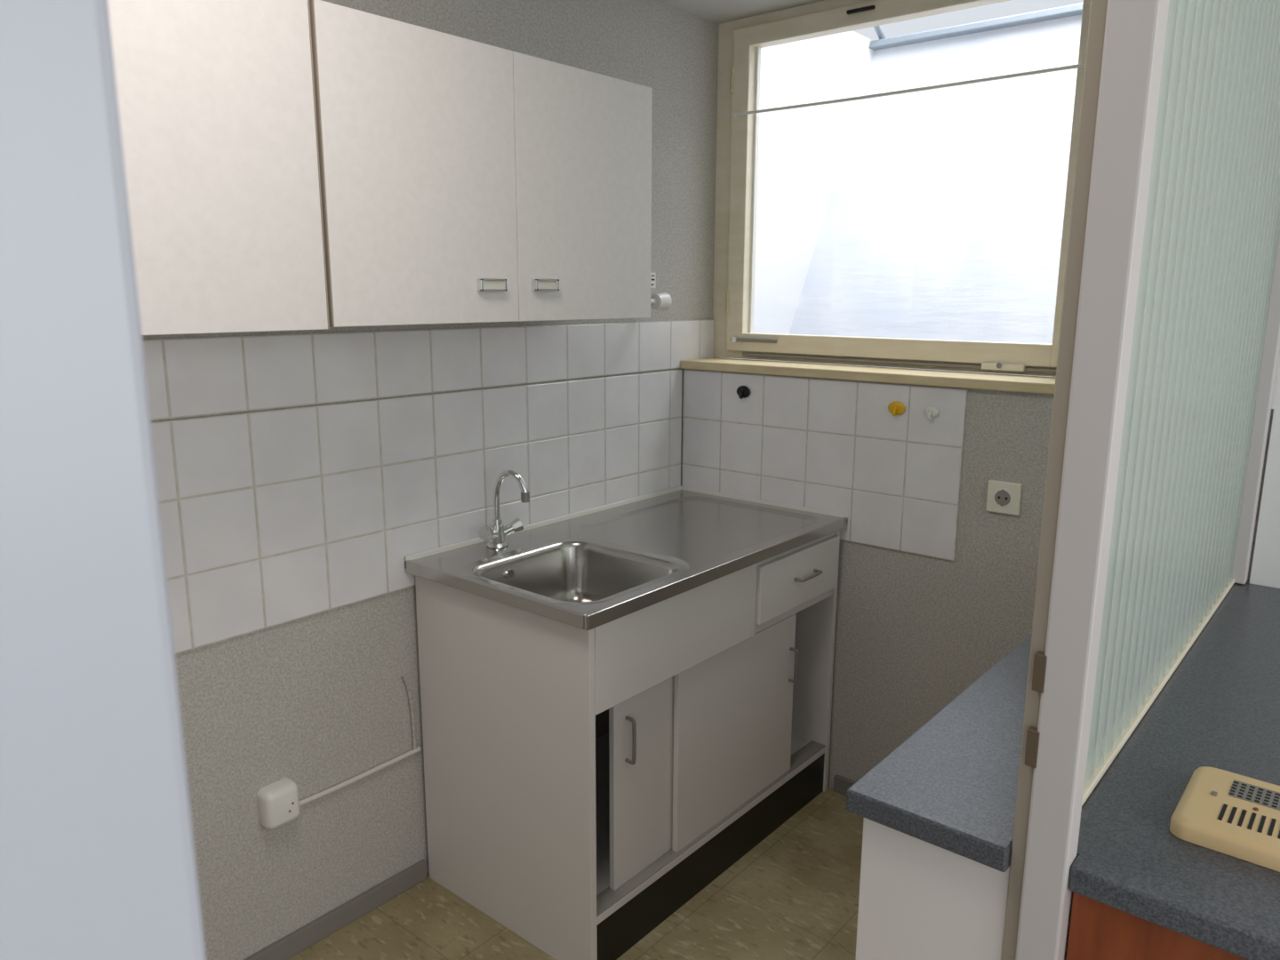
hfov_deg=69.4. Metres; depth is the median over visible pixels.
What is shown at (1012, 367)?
bracket
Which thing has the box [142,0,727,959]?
wall
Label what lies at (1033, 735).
strike plate slot
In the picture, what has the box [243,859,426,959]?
baseboard
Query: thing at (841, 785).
baseboard
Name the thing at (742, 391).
hook
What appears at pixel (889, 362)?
stay rail
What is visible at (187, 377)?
tile backsplash
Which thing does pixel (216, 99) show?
upper cabinet
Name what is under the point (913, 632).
wall
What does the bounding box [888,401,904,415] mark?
hook
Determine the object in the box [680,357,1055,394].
windowsill
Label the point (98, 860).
door frame
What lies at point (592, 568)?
stainless steel sink
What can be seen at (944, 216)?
wall
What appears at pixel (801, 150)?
wall
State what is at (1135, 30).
door frame
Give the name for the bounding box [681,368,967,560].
tile backsplash
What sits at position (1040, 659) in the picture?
strike plate slot
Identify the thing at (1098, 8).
door frame
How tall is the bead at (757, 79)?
0.848 m
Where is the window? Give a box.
[726,0,1090,367]
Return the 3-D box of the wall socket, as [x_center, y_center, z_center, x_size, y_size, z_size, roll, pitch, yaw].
[0.907,0.044,2.306,0.080,0.080,0.018,10,15,39]
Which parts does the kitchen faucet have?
knob, spout, knob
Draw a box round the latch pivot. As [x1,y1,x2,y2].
[731,336,738,343]
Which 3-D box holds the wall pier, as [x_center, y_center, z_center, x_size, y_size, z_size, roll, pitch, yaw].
[2.246,-0.522,1.189,3.065,1.035,0.210,10,15,39]
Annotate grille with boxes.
[1227,779,1279,810]
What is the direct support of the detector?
on the countertop at (1141, 891)
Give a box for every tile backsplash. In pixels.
[142,319,714,420]
[151,368,682,654]
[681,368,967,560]
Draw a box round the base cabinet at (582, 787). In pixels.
[415,529,839,959]
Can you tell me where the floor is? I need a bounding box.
[287,786,863,959]
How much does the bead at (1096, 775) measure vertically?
0.011 m
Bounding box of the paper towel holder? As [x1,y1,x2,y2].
[650,292,671,310]
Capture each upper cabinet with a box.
[107,0,329,335]
[309,0,652,327]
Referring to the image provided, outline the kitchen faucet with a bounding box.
[478,469,529,548]
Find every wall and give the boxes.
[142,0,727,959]
[680,368,1273,788]
[738,31,873,360]
[784,14,1082,376]
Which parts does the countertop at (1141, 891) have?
panel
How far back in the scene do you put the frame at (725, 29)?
2.85 m
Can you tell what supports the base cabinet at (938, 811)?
on the floor
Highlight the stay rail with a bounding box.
[742,352,1055,373]
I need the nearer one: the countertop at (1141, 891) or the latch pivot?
the countertop at (1141, 891)
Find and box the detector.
[1169,766,1279,871]
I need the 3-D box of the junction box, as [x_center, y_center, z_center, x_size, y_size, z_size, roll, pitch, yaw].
[-0.665,0.604,2.096,0.041,0.228,0.412,10,15,39]
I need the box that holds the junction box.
[256,673,420,829]
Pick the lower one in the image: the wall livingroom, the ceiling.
the wall livingroom
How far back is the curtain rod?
2.43 m
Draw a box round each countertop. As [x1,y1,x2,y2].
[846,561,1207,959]
[1065,583,1279,959]
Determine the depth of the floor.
2.20 m
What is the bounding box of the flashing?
[868,2,1083,50]
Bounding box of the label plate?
[650,272,655,287]
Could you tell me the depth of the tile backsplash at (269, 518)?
2.07 m
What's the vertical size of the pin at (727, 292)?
0.070 m
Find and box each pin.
[725,291,729,314]
[730,67,734,93]
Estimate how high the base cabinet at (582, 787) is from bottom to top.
0.812 m
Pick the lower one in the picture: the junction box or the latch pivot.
the junction box
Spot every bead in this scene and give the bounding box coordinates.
[748,47,760,332]
[1081,577,1235,806]
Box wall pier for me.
[1133,0,1279,409]
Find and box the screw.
[996,361,1003,368]
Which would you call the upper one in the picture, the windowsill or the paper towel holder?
the paper towel holder
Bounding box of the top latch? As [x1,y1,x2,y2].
[846,5,875,14]
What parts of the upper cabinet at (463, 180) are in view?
door, handle frame, handle frame, door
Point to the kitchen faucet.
(497, 532)
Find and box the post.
[1232,230,1279,583]
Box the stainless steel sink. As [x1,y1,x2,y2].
[404,486,847,630]
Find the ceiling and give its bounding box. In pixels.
[657,0,824,23]
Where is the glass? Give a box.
[1083,0,1279,788]
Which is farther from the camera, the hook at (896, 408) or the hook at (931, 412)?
the hook at (896, 408)
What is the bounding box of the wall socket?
[985,479,1022,515]
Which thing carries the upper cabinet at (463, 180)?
attached to the wall at (318, 701)
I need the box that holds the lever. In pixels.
[730,337,776,343]
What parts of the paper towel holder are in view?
rod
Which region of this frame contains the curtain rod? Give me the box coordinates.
[731,63,1084,118]
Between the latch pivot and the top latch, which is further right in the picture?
the top latch
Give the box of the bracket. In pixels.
[981,362,1026,371]
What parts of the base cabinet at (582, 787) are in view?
door handle, door, door, door handle, drawer rail, drawer, drawer handle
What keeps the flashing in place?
on the wall at (944, 216)
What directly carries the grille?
attached to the detector
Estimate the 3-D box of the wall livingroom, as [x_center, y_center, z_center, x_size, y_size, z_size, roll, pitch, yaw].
[2.332,0.627,1.207,2.655,1.225,0.009,10,15,39]
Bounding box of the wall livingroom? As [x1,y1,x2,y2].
[1249,408,1279,588]
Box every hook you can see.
[736,385,750,399]
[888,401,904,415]
[924,406,938,420]
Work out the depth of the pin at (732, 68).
2.79 m
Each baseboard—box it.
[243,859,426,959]
[833,775,855,795]
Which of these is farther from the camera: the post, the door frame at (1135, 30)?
the post
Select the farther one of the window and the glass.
the window
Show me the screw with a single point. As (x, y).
(1000, 364)
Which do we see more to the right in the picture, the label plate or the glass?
the glass
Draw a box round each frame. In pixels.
[0,0,206,959]
[712,0,1056,376]
[1015,0,1169,959]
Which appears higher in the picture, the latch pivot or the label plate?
the label plate
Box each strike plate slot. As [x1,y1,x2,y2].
[1024,726,1039,767]
[1032,650,1047,693]

